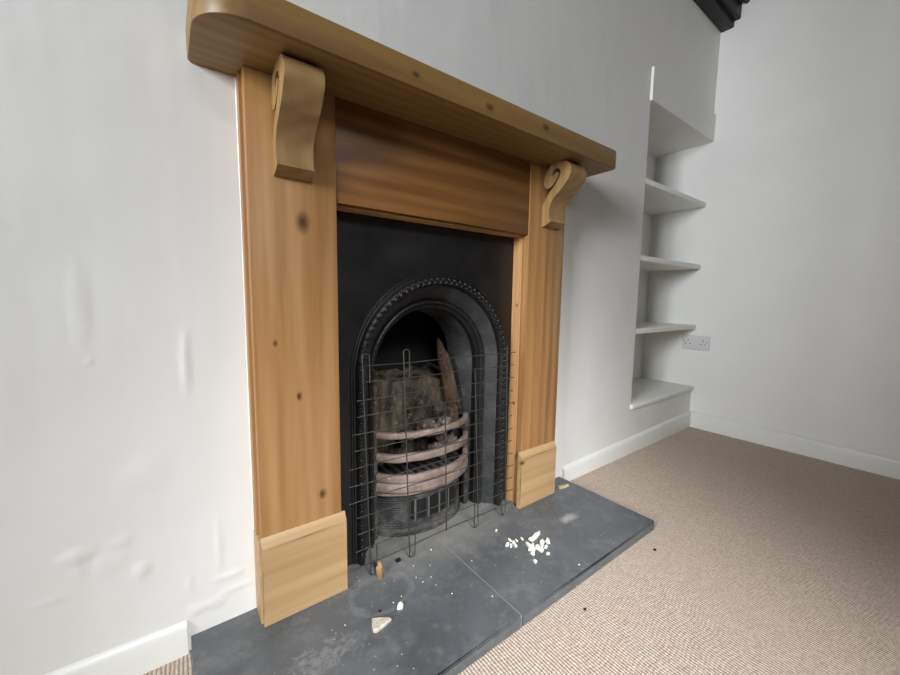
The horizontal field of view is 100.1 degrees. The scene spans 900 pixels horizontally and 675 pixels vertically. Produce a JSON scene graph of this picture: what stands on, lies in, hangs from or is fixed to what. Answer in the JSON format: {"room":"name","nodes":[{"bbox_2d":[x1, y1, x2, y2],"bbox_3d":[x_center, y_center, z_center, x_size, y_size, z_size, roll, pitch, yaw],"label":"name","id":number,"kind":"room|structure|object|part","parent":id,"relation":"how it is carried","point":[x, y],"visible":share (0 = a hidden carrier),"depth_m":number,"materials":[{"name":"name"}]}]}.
{"room":"living room","nodes":[
{"label":"living room","id":0,"kind":"room"},
{"bbox_2d":[0,0,720,674],"bbox_3d":[-0.682,-0.583,0.773,5.132,2.481,0.348,-4,7,-37],"label":"wall","id":1,"kind":"structure","parent":0,"point":[126,503],"depth_m":0.72,"materials":[{"name":"paint"}]},
{"bbox_2d":[45,620,188,674],"bbox_3d":[-1.522,0.653,0.068,2.421,0.143,0.014,-4,7,-37],"label":"baseboard","id":2,"kind":"structure","parent":1,"relation":"attached to","point":[140,656],"depth_m":0.74,"materials":[{"name":"paint"}]},
{"bbox_2d":[234,77,256,607],"bbox_3d":[-0.439,0.053,0.814,0.003,1.154,0.002,-4,7,-37],"label":"trim","id":3,"kind":"structure","parent":1,"relation":"attached to","point":[234,77],"depth_m":0.81,"materials":[{"name":"white paint"}]},
{"bbox_2d":[561,411,690,480],"bbox_3d":[0.962,0.522,1.919,1.242,0.095,0.014,-4,7,-37],"label":"baseboard","id":4,"kind":"structure","parent":1,"relation":"attached to","point":[571,471],"depth_m":1.83,"materials":[{"name":"paint"}]},
{"bbox_2d":[630,377,693,409],"bbox_3d":[1.085,0.309,2.174,0.720,0.025,0.314,-4,7,-37],"label":"shelf","id":5,"kind":"object","parent":1,"relation":"attached to","point":[645,391],"visible":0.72,"depth_m":2.14,"materials":[{"name":"paint"}]},
{"bbox_2d":[635,322,695,333],"bbox_3d":[1.088,-0.059,2.144,0.714,0.025,0.298,-4,7,-37],"label":"shelf","id":6,"kind":"object","parent":1,"relation":"attached to","point":[641,327],"visible":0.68,"depth_m":2.07,"materials":[{"name":"paint"}]},
{"bbox_2d":[640,255,700,271],"bbox_3d":[1.093,-0.409,2.108,0.714,0.026,0.298,-4,7,-37],"label":"shelf","id":7,"kind":"object","parent":1,"relation":"attached to","point":[647,263],"visible":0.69,"depth_m":2.04,"materials":[{"name":"paint"}]},
{"bbox_2d":[643,178,705,214],"bbox_3d":[1.098,-0.759,2.071,0.714,0.025,0.298,-4,7,-37],"label":"shelf","id":8,"kind":"object","parent":1,"relation":"attached to","point":[659,198],"visible":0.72,"depth_m":2.06,"materials":[{"name":"paint"}]},
{"bbox_2d":[650,66,715,141],"bbox_3d":[1.194,-1.156,1.902,0.722,0.143,0.012,-4,7,-37],"label":"trim","id":9,"kind":"structure","parent":1,"relation":"attached to","point":[665,93],"depth_m":1.85,"materials":[{"name":"paint"}]},
{"bbox_2d":[143,427,899,674],"bbox_3d":[0.097,0.824,-0.071,5.232,0.120,3.000,-4,7,-37],"label":"floor","id":10,"kind":"structure","parent":0,"point":[766,560],"depth_m":1.03,"materials":[{"name":"carpet"}]},
{"bbox_2d":[191,477,654,674],"bbox_3d":[0.062,0.634,1.023,1.247,0.031,0.382,-4,7,-37],"label":"hearth","id":11,"kind":"object","parent":10,"relation":"on","point":[435,627],"visible":0.95,"depth_m":0.91,"materials":[{"name":"stone"}]},
{"bbox_2d":[376,561,383,578],"bbox_3d":[-0.183,0.604,0.980,0.021,0.033,0.032,-4,7,-37],"label":"scrap","id":12,"kind":"object","parent":11,"relation":"on","point":[379,569],"visible":1,"depth_m":0.98,"materials":[{"name":"wood"}]},
{"bbox_2d":[372,617,391,632],"bbox_3d":[-0.152,0.631,0.829,0.044,0.008,0.033,0,6,-7],"label":"chip","id":13,"kind":"object","parent":11,"relation":"on","point":[379,623],"visible":1,"depth_m":0.83,"materials":[{"name":"white stone"}]},
{"bbox_2d":[397,601,402,609],"bbox_3d":[-0.116,0.626,0.880,0.013,0.009,0.016,2,6,7],"label":"crumb","id":14,"kind":"object","parent":11,"relation":"on","point":[400,604],"visible":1,"depth_m":0.88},
{"bbox_2d":[185,0,615,626],"bbox_3d":[0.021,0.007,1.038,1.167,1.212,0.202,-4,7,-37],"label":"fireplace surround","id":15,"kind":"object","parent":11,"relation":"on","point":[331,117],"visible":1,"depth_m":0.84,"materials":[{"name":"brown wood"}]},
{"bbox_3d":[-0.350,0.050,0.849,0.183,1.155,0.060,-4,7,-37],"label":"leg","id":16,"kind":"part","parent":15,"relation":"part of","materials":[{"name":"brown wood"}]},
{"bbox_2d":[185,0,615,176],"bbox_3d":[0.030,-0.567,0.977,1.167,0.056,0.198,-4,7,-37],"label":"mantel shelf","id":17,"kind":"object","parent":15,"relation":"attached to","point":[363,74],"depth_m":0.77,"materials":[{"name":"brown wood"}]},
{"bbox_3d":[0.307,0.009,1.337,0.184,1.155,0.060,-4,7,-37],"label":"leg","id":18,"kind":"part","parent":15,"relation":"part of","materials":[{"name":"brown wood"}]},
{"bbox_2d":[336,210,513,566],"bbox_3d":[-0.135,0.141,1.255,0.635,0.960,0.359,-4,7,-37],"label":"fireplace insert","id":19,"kind":"object","parent":11,"relation":"on","point":[402,285],"visible":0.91,"depth_m":1.15,"materials":[{"name":"metal"}]},
{"bbox_3d":[-0.225,0.437,1.113,0.016,0.335,0.020,-4,7,-37],"label":"bar post","id":20,"kind":"part","parent":19,"relation":"part of","materials":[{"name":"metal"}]},
{"bbox_2d":[399,425,414,445],"bbox_3d":[-0.144,0.323,1.230,0.052,0.057,0.154,2,6,10],"label":"rubble","id":21,"kind":"object","parent":19,"relation":"in","point":[409,428],"visible":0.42,"depth_m":1.20,"materials":[{"name":"grey stone"}]},
{"bbox_3d":[-0.067,0.458,1.196,0.351,0.012,0.088,-4,7,-37],"label":"rail","id":22,"kind":"part","parent":19,"relation":"part of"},
{"bbox_3d":[-0.067,0.240,1.188,0.419,0.715,0.041,-4,7,-37],"label":"moulding","id":23,"kind":"part","parent":19,"relation":"part of","materials":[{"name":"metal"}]},
{"bbox_2d":[411,417,440,437],"bbox_3d":[-0.079,0.295,1.242,0.057,0.065,0.119,-4,7,-37],"label":"rubble","id":24,"kind":"object","parent":19,"relation":"in","point":[427,424],"visible":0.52,"depth_m":1.22,"materials":[{"name":"grey stone"}]},
{"bbox_3d":[-0.047,0.521,1.198,0.181,0.078,0.019,-4,8,-40],"label":"vent plate","id":25,"kind":"part","parent":19,"relation":"part of","materials":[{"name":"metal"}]},
{"bbox_2d":[428,442,446,458],"bbox_3d":[-0.040,0.363,1.220,0.056,0.055,0.064,-4,7,-37],"label":"rubble","id":26,"kind":"object","parent":19,"relation":"in","point":[435,444],"visible":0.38,"depth_m":1.20,"materials":[{"name":"stone"}]},
{"bbox_2d":[432,415,451,440],"bbox_3d":[-0.026,0.301,1.258,0.060,0.081,0.081,4,7,26],"label":"rubble","id":27,"kind":"object","parent":19,"relation":"in","point":[441,420],"visible":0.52,"depth_m":1.24,"materials":[{"name":"grey stone"}]},
{"bbox_2d":[438,432,456,444],"bbox_3d":[-0.007,0.357,1.288,0.066,0.071,0.042,1,6,4],"label":"rubble","id":28,"kind":"object","parent":19,"relation":"in","point":[450,438],"visible":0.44,"depth_m":1.28,"materials":[{"name":"stone"}]},
{"bbox_2d":[436,338,460,408],"bbox_3d":[-0.005,0.139,1.310,0.091,0.276,0.030,2,6,10],"label":"broken firebrick","id":29,"kind":"object","parent":19,"relation":"in","point":[451,393],"visible":0.86,"depth_m":1.30,"materials":[{"name":"brown brick"}]},
{"bbox_2d":[446,404,458,431],"bbox_3d":[0.010,0.279,1.305,0.044,0.097,0.058,6,8,38],"label":"broken firebrick","id":30,"kind":"object","parent":19,"relation":"in","point":[450,409],"visible":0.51,"depth_m":1.28,"materials":[{"name":"brown brick"}]},
{"bbox_3d":[0.052,0.419,1.319,0.016,0.335,0.020,-4,7,-37],"label":"bar post","id":31,"kind":"part","parent":19,"relation":"part of","materials":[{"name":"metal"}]},
{"bbox_2d":[349,346,515,574],"bbox_3d":[-0.010,0.315,1.078,0.575,0.588,0.023,-4,7,-36],"label":"guard","id":32,"kind":"object","parent":11,"relation":"on","point":[409,362],"visible":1,"depth_m":1.04,"materials":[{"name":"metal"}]},
{"bbox_2d":[525,542,534,550],"bbox_3d":[0.235,0.610,1.101,0.025,0.007,0.037,1,6,4],"label":"flake","id":33,"kind":"object","parent":11,"relation":"on","point":[531,547],"visible":1,"depth_m":1.09,"materials":[{"name":"white paint"}]},
{"bbox_2d":[528,531,539,541],"bbox_3d":[0.262,0.605,1.151,0.015,0.007,0.060,6,8,42],"label":"flake","id":34,"kind":"object","parent":11,"relation":"on","point":[534,537],"visible":1,"depth_m":1.14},
{"bbox_2d":[535,544,543,552],"bbox_3d":[0.260,0.611,1.093,0.017,0.006,0.031,-4,7,-37],"label":"flake","id":35,"kind":"object","parent":11,"relation":"on","point":[538,547],"visible":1,"depth_m":1.09,"materials":[{"name":"white paint"}]},
{"bbox_2d":[539,539,544,547],"bbox_3d":[0.272,0.608,1.114,0.014,0.008,0.038,3,6,22],"label":"flake","id":36,"kind":"object","parent":11,"relation":"on","point":[542,541],"visible":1,"depth_m":1.11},
{"bbox_2d":[558,484,568,488],"bbox_3d":[0.442,0.576,1.461,0.057,0.005,0.018,-2,7,-27],"label":"wood splinter","id":37,"kind":"object","parent":11,"relation":"on","point":[564,485],"visible":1,"depth_m":1.46,"materials":[{"name":"wood"}]},
{"bbox_2d":[642,0,899,458],"bbox_3d":[2.160,-0.599,1.341,0.100,2.481,2.840,-4,7,-37],"label":"wall","id":38,"kind":"structure","parent":0,"point":[795,241],"depth_m":1.86,"materials":[{"name":"paint"}]},
{"bbox_2d":[682,334,709,350],"bbox_3d":[1.461,0.031,2.240,0.010,0.086,0.146,-4,7,-37],"label":"double socket","id":39,"kind":"object","parent":38,"relation":"attached to","point":[694,342],"visible":1,"depth_m":2.23,"materials":[{"name":"plastic"}]},
{"bbox_2d":[690,411,899,479],"bbox_3d":[2.173,0.600,1.330,0.014,0.099,2.388,-4,7,-37],"label":"baseboard","id":40,"kind":"structure","parent":38,"relation":"attached to","point":[872,462],"depth_m":1.88,"materials":[{"name":"paint"}]},
{"bbox_3d":[0.135,-1.763,-0.339,5.232,0.120,3.000,-4,7,-37],"label":"ceiling","id":41,"kind":"structure","parent":0,"visible":0},
{"bbox_2d":[694,0,749,32],"bbox_3d":[-0.448,-1.671,0.536,4.932,0.260,0.125,-4,7,-37],"label":"ceiling beam","id":42,"kind":"structure","parent":41,"relation":"attached to","point":[723,14],"depth_m":1.94,"materials":[{"name":"black paint"}]},
{"bbox_3d":[-0.436,-1.683,0.518,4.932,0.232,0.044,-4,7,-37],"label":"stepped moulding","id":43,"kind":"part","parent":42,"relation":"part of","materials":[{"name":"black paint"}]}
]}

